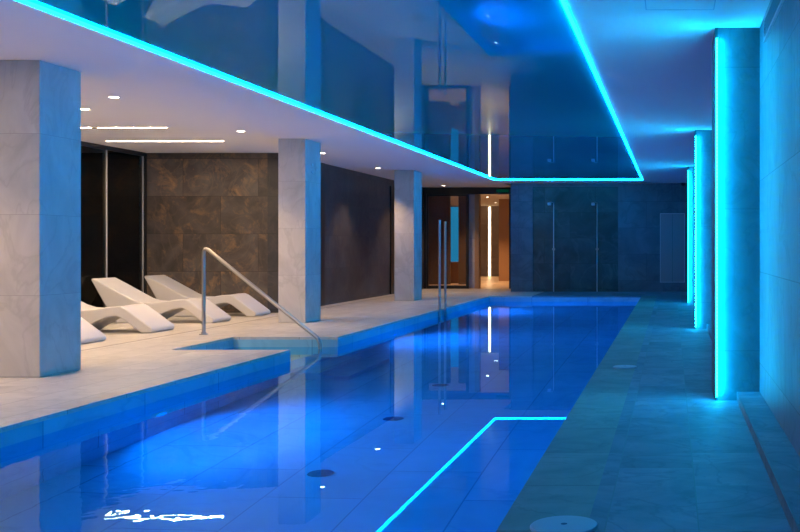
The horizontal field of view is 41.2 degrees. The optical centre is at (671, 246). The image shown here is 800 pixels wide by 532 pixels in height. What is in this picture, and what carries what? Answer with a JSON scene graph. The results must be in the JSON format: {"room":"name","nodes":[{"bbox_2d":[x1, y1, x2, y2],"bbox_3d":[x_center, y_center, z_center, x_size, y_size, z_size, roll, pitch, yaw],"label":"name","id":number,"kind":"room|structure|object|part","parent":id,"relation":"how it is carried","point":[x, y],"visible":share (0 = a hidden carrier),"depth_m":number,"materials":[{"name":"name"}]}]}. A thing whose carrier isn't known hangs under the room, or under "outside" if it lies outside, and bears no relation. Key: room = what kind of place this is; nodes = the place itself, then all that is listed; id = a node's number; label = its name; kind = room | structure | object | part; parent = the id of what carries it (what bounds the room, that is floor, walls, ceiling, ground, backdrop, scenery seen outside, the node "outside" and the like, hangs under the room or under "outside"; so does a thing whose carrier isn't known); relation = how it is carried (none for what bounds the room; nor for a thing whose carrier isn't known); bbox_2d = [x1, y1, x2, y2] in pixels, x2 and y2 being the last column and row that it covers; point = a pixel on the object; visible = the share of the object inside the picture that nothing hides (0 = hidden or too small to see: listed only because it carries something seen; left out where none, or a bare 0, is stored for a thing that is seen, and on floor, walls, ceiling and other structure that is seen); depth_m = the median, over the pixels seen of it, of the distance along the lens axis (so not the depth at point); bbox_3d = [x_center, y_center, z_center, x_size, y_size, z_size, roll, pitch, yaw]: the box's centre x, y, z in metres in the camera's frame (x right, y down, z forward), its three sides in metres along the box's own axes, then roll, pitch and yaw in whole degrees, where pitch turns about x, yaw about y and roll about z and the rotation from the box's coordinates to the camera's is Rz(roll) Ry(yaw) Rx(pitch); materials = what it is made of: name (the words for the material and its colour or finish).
{"room":"spa","nodes":[
{"label":"spa","id":0,"kind":"room"},
{"bbox_2d":[0,353,289,447],"bbox_3d":[-4.000,1.843,4.610,0.200,1.525,11.220,0,0,0],"label":"wall","id":1,"kind":"structure","parent":0,"point":[21,434],"depth_m":7.14,"materials":[{"name":"tile"}]},
{"bbox_2d":[147,153,267,312],"bbox_3d":[-8.735,-0.225,16.050,4.930,2.550,0.200,0,0,0],"label":"wall","id":2,"kind":"structure","parent":0,"point":[218,202],"depth_m":15.95,"materials":[{"name":"brown stone"}]},
{"bbox_2d":[186,340,232,349],"bbox_3d":[-5.220,1.843,10.945,0.200,1.525,1.850,0,0,0],"label":"wall","id":3,"kind":"structure","parent":0,"point":[226,344],"depth_m":11.27,"materials":[{"name":"tile"}]},
{"bbox_2d":[233,340,317,346],"bbox_3d":[-4.610,1.843,11.770,1.020,1.525,0.200,0,0,0],"label":"wall","id":4,"kind":"structure","parent":0,"point":[236,343],"depth_m":11.67,"materials":[{"name":"tile"}]},
{"bbox_2d":[0,302,637,531],"bbox_3d":[-2.885,1.168,10.200,4.470,0.001,22.400,0,0,0],"label":"pool water","id":5,"kind":"object","parent":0,"point":[439,424],"visible":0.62,"depth_m":6.13,"materials":[{"name":"blue liquid"}]},
{"bbox_2d":[268,153,423,312],"bbox_3d":[-6.350,-0.225,20.574,0.200,2.550,9.252,0,0,0],"label":"wall","id":6,"kind":"structure","parent":0,"point":[357,204],"depth_m":19.44,"materials":[{"name":"grey stone"}]},
{"bbox_2d":[321,163,324,305],"bbox_3d":[-6.240,-0.225,17.775,0.020,2.550,0.350,0,0,0],"label":"trim","id":7,"kind":"structure","parent":6,"relation":"attached to","point":[322,164],"depth_m":17.85,"materials":[{"name":"black metal"}]},
{"bbox_2d":[390,186,393,293],"bbox_3d":[-6.235,-0.150,22.550,0.030,2.400,0.800,0,0,0],"label":"trim","id":8,"kind":"structure","parent":6,"relation":"attached to","point":[391,187],"depth_m":22.17,"materials":[{"name":"black metal"}]},
{"bbox_2d":[424,187,510,193],"bbox_3d":[-5.132,-1.415,25.200,2.219,0.170,0.120,0,0,0],"label":"door frame","id":9,"kind":"structure","parent":6,"relation":"in","point":[427,190],"depth_m":25.14,"materials":[{"name":"black metal"}]},
{"bbox_2d":[496,189,509,192],"bbox_3d":[-4.250,-1.410,25.113,0.340,0.090,0.033,0,0,0],"label":"exit sign","id":10,"kind":"object","parent":9,"relation":"attached to","point":[497,190],"visible":1,"depth_m":25.10,"materials":[{"name":"green plastic"}]},
{"bbox_2d":[424,194,510,288],"bbox_3d":[-5.132,-0.140,25.200,2.219,2.380,0.100,0,0,0],"label":"door frame","id":11,"kind":"structure","parent":6,"relation":"in","point":[425,195],"depth_m":25.18,"materials":[{"name":"black metal"}]},
{"bbox_2d":[0,0,770,205],"bbox_3d":[-5.250,-1.550,16.850,11.900,0.140,38.700,0,0,0],"label":"ceiling","id":12,"kind":"structure","parent":0,"point":[495,89],"depth_m":8.97,"materials":[{"name":"white paint"}]},
{"bbox_2d":[81,127,167,128],"bbox_3d":[-7.170,-1.494,12.550,1.680,0.012,0.048,0,0,0],"label":"recessed light","id":13,"kind":"object","parent":12,"relation":"in","point":[81,127],"visible":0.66,"depth_m":12.53,"materials":[{"name":"white paint"}]},
{"bbox_2d":[15,0,642,179],"bbox_3d":[-2.313,-1.502,10.700,3.321,0.020,23.399,0,0,0],"label":"recessed light","id":14,"kind":"object","parent":12,"relation":"in","point":[26,2],"visible":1,"depth_m":8.55,"materials":[{"name":"blue plastic"}]},
{"bbox_2d":[645,0,715,9],"bbox_3d":[0.050,-1.498,6.100,0.432,0.003,0.432,0,0,0],"label":"ceiling hatch","id":15,"kind":"object","parent":12,"relation":"attached to","point":[649,4],"visible":1,"depth_m":6.18,"materials":[{"name":"grey paint"}]},
{"bbox_2d":[0,276,791,531],"bbox_3d":[-5.300,1.065,16.800,11.800,0.030,38.600,0,0,0],"label":"floor","id":16,"kind":"structure","parent":0,"point":[680,459],"depth_m":7.17,"materials":[{"name":"grey tile"}]},
{"bbox_2d":[0,60,80,377],"bbox_3d":[-5.300,-0.225,8.300,0.460,2.550,0.560,0,0,0],"label":"stone pillar","id":17,"kind":"structure","parent":16,"relation":"on","point":[40,101],"depth_m":8.02,"materials":[{"name":"grey stone"}]},
{"bbox_2d":[81,317,105,343],"bbox_3d":[-7.179,0.742,10.930,1.690,0.616,0.560,0,0,0],"label":"sun lounger","id":18,"kind":"object","parent":16,"relation":"on","point":[89,333],"visible":0.27,"depth_m":11.04,"materials":[{"name":"grey plastic"}]},
{"bbox_2d":[81,141,146,307],"bbox_3d":[-8.400,-0.225,10.973,0.060,2.550,9.945,0,0,0],"label":"glass wall","id":19,"kind":"structure","parent":16,"relation":"on","point":[113,179],"depth_m":14.99,"materials":[{"name":"black glass"}]},
{"bbox_3d":[-8.400,-0.210,14.220,0.010,2.460,1.218,0,0,0],"label":"glass pane","id":20,"kind":"part","parent":19,"relation":"part of","materials":[{"name":"glass"}]},
{"bbox_3d":[-8.400,-0.210,14.840,0.030,2.460,0.022,0,0,0],"label":"post","id":21,"kind":"part","parent":19,"relation":"part of","materials":[{"name":"grey metal"}]},
{"bbox_3d":[-8.400,-0.225,10.973,0.060,2.550,9.945,0,0,0],"label":"rail","id":22,"kind":"part","parent":19,"relation":"part of","materials":[{"name":"black metal"}]},
{"bbox_3d":[-8.400,-0.210,15.350,0.010,2.460,0.998,0,0,0],"label":"glass pane","id":23,"kind":"part","parent":19,"relation":"part of","materials":[{"name":"glass"}]},
{"bbox_3d":[-8.400,-0.210,15.860,0.030,2.460,0.022,0,0,0],"label":"post","id":24,"kind":"part","parent":19,"relation":"part of","materials":[{"name":"grey metal"}]},
{"bbox_3d":[-8.400,-0.210,15.915,0.056,2.460,0.060,0,0,0],"label":"frame","id":25,"kind":"part","parent":19,"relation":"part of","materials":[{"name":"black metal"}]},
{"bbox_2d":[81,301,174,332],"bbox_3d":[-7.169,0.742,12.450,1.690,0.616,0.560,0,0,0],"label":"sun lounger","id":26,"kind":"object","parent":16,"relation":"on","point":[142,317],"visible":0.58,"depth_m":12.23,"materials":[{"name":"grey plastic"}]},
{"bbox_2d":[91,277,230,322],"bbox_3d":[-7.159,0.742,14.050,1.690,0.616,0.560,0,0,0],"label":"sun lounger","id":27,"kind":"object","parent":16,"relation":"on","point":[113,291],"visible":0.81,"depth_m":13.78,"materials":[{"name":"grey plastic"}]},
{"bbox_2d":[144,275,269,316],"bbox_3d":[-7.119,0.742,15.360,1.690,0.616,0.560,0,0,0],"label":"sun lounger","id":28,"kind":"object","parent":16,"relation":"on","point":[164,288],"visible":0.81,"depth_m":15.09,"materials":[{"name":"grey plastic"}]},
{"bbox_2d":[81,296,389,350],"bbox_3d":[-5.987,1.049,11.975,0.025,0.002,19.950,0,0,0],"label":"trim","id":29,"kind":"structure","parent":16,"relation":"on","point":[389,296],"depth_m":12.41,"materials":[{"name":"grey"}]},
{"bbox_2d":[199,247,321,348],"bbox_3d":[-4.834,0.637,11.742,1.754,1.266,0.100,0,0,18],"label":"pool handrail","id":30,"kind":"object","parent":16,"relation":"on","point":[205,249],"visible":0.94,"depth_m":11.84,"materials":[{"name":"silver metal"}]},
{"bbox_2d":[278,139,320,322],"bbox_3d":[-5.258,-0.225,14.130,0.375,2.550,0.600,0,0,0],"label":"stone pillar","id":31,"kind":"structure","parent":16,"relation":"on","point":[299,190],"depth_m":13.83,"materials":[{"name":"grey stone"}]},
{"bbox_2d":[394,170,421,300],"bbox_3d":[-5.223,-0.225,19.800,0.385,2.550,0.600,0,0,0],"label":"stone pillar","id":32,"kind":"structure","parent":16,"relation":"on","point":[407,183],"depth_m":19.50,"materials":[{"name":"grey stone"}]},
{"bbox_2d":[451,262,457,282],"bbox_3d":[-6.344,0.740,29.200,0.349,0.620,0.400,0,0,0],"label":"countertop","id":33,"kind":"structure","parent":16,"relation":"on","point":[454,265],"depth_m":29.00,"materials":[{"name":"brown wood"}]},
{"bbox_2d":[451,207,457,261],"bbox_3d":[-6.358,-0.370,29.225,0.307,1.600,0.050,0,0,0],"label":"panel","id":34,"kind":"object","parent":33,"relation":"on","point":[454,210],"visible":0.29,"depth_m":29.20,"materials":[{"name":"blue glass"}]},
{"bbox_2d":[469,194,474,288],"bbox_3d":[-5.069,-0.215,25.425,0.151,2.530,0.250,0,0,0],"label":"pier","id":35,"kind":"object","parent":16,"relation":"on","point":[471,196],"visible":0.79,"depth_m":25.30,"materials":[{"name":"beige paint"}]},
{"bbox_2d":[475,194,480,288],"bbox_3d":[-4.941,-0.215,25.425,0.106,2.530,0.250,0,0,0],"label":"trim","id":36,"kind":"structure","parent":35,"relation":"attached to","point":[477,196],"depth_m":25.30,"materials":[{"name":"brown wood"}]},
{"bbox_2d":[687,166,693,302],"bbox_3d":[0.447,-0.225,18.852,0.306,2.550,0.595,0,0,0],"label":"column","id":37,"kind":"structure","parent":16,"relation":"on","point":[690,170],"depth_m":18.60,"materials":[{"name":"grey stone"}]},
{"bbox_2d":[694,130,711,328],"bbox_3d":[0.447,-0.225,13.072,0.306,2.550,0.595,0,0,0],"label":"column","id":38,"kind":"structure","parent":16,"relation":"on","point":[702,139],"depth_m":12.82,"materials":[{"name":"grey stone"}]},
{"bbox_2d":[712,28,759,400],"bbox_3d":[0.447,-0.225,7.093,0.306,2.550,0.595,0,0,0],"label":"column","id":39,"kind":"structure","parent":16,"relation":"on","point":[735,51],"depth_m":6.84,"materials":[{"name":"grey stone"}]},
{"bbox_2d":[321,298,489,346],"bbox_3d":[-4.000,1.843,16.535,0.200,1.525,9.730,0,0,0],"label":"wall","id":40,"kind":"structure","parent":0,"point":[347,340],"depth_m":13.93,"materials":[{"name":"tile"}]},
{"bbox_2d":[438,220,445,316],"bbox_3d":[-3.860,0.850,16.835,0.070,2.600,0.451,0,0,0],"label":"pool ladder","id":41,"kind":"object","parent":40,"relation":"attached to","point":[439,221],"visible":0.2,"depth_m":16.62,"materials":[{"name":"silver metal"}]},
{"bbox_2d":[429,196,465,284],"bbox_3d":[-7.428,-0.215,28.050,3.544,2.530,0.100,0,0,0],"label":"wall","id":42,"kind":"structure","parent":0,"point":[439,206],"depth_m":28.00,"materials":[{"name":"brown"}]},
{"bbox_2d":[451,206,498,275],"bbox_3d":[-6.400,-0.225,36.150,5.600,2.550,0.100,0,0,0],"label":"wall","id":43,"kind":"structure","parent":0,"point":[484,209],"depth_m":36.10,"materials":[{"name":"beige paint"}]},
{"bbox_2d":[488,206,491,275],"bbox_3d":[-6.580,-0.210,36.085,0.140,2.520,0.030,0,0,0],"label":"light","id":44,"kind":"object","parent":43,"relation":"attached to","point":[489,207],"visible":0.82,"depth_m":36.08,"materials":[{"name":"white paint"}]},
{"bbox_2d":[489,207,489,275],"bbox_3d":[-6.580,-0.205,36.085,0.056,2.470,0.030,0,0,0],"label":"diffuser","id":45,"kind":"object","parent":44,"relation":"attached to","point":[489,207],"depth_m":36.07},
{"bbox_2d":[499,199,508,280],"bbox_3d":[-4.525,-0.215,31.250,1.650,2.530,0.700,0,0,0],"label":"wall","id":46,"kind":"structure","parent":0,"point":[503,203],"depth_m":30.90,"materials":[{"name":"brown wood"}]},
{"bbox_2d":[490,297,640,301],"bbox_3d":[-2.275,1.843,21.500,3.650,1.525,0.200,0,0,0],"label":"wall","id":47,"kind":"structure","parent":0,"point":[492,299],"depth_m":21.40,"materials":[{"name":"tile"}]},
{"bbox_2d":[533,187,617,291],"bbox_3d":[-2.270,-0.185,23.620,2.000,2.470,0.160,0,0,0],"label":"wall","id":48,"kind":"structure","parent":0,"point":[575,218],"depth_m":23.54,"materials":[{"name":"black stone"}]},
{"bbox_2d":[547,202,554,291],"bbox_3d":[-2.822,-0.005,23.406,0.108,2.111,0.305,0,0,24],"label":"shower","id":49,"kind":"object","parent":48,"relation":"attached to","point":[549,203],"visible":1,"depth_m":23.48,"materials":[{"name":"grey metal"}]},
{"bbox_2d":[591,202,598,291],"bbox_3d":[-1.802,-0.005,23.406,0.108,2.111,0.305,0,0,24],"label":"shower","id":50,"kind":"object","parent":48,"relation":"attached to","point":[593,203],"visible":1,"depth_m":23.48,"materials":[{"name":"silver metal"}]},
{"bbox_2d":[511,183,686,291],"bbox_3d":[-1.595,-0.225,23.600,4.390,2.550,0.200,0,0,0],"label":"wall","id":51,"kind":"structure","parent":0,"point":[640,205],"depth_m":23.50,"materials":[{"name":"grey stone"}]},
{"bbox_2d":[660,213,684,281],"bbox_3d":[0.010,0.020,23.494,0.584,1.624,0.012,0,0,0],"label":"hatch","id":52,"kind":"object","parent":51,"relation":"attached to","point":[665,218],"visible":1,"depth_m":23.49,"materials":[{"name":"grey paint"}]},
{"bbox_2d":[760,0,799,456],"bbox_3d":[0.675,-0.175,10.550,0.150,2.650,26.100,0,0,0],"label":"wall","id":53,"kind":"structure","parent":0,"point":[780,53],"depth_m":5.48,"materials":[{"name":"paint"}]},
{"bbox_2d":[707,324,799,531],"bbox_3d":[0.521,1.020,10.500,0.157,0.060,26.000,0,0,0],"label":"trim","id":54,"kind":"structure","parent":53,"relation":"attached to","point":[780,459],"depth_m":4.84,"materials":[{"name":"grey tile"}]},
{"bbox_2d":[764,0,783,41],"bbox_3d":[0.594,-1.390,5.685,0.012,0.150,1.470,0,0,0],"label":"air vent","id":55,"kind":"object","parent":53,"relation":"in","point":[774,7],"visible":1,"depth_m":5.97,"materials":[{"name":"grey paint"}]},
{"bbox_3d":[-0.550,1.843,10.200,0.200,1.525,22.400,0,0,0],"label":"wall","id":56,"kind":"structure","parent":0,"visible":0},
{"bbox_2d":[496,296,656,531],"bbox_3d":[-0.485,1.065,10.200,0.330,0.030,22.400,0,0,0],"label":"pool edge","id":57,"kind":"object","parent":56,"relation":"on","point":[565,481],"depth_m":5.32,"materials":[{"name":"beige tile"}]},
{"bbox_2d":[530,516,597,531],"bbox_3d":[-0.405,1.044,3.750,0.254,0.013,0.254,0,0,0],"label":"lid","id":58,"kind":"object","parent":57,"relation":"on","point":[554,523],"visible":1,"depth_m":3.74,"materials":[{"name":"blue plastic"}]},
{"bbox_2d":[613,365,636,368],"bbox_3d":[-0.410,1.044,8.720,0.210,0.013,0.210,0,0,0],"label":"lid","id":59,"kind":"object","parent":57,"relation":"on","point":[616,366],"visible":1,"depth_m":8.69,"materials":[{"name":"blue plastic"}]}
]}

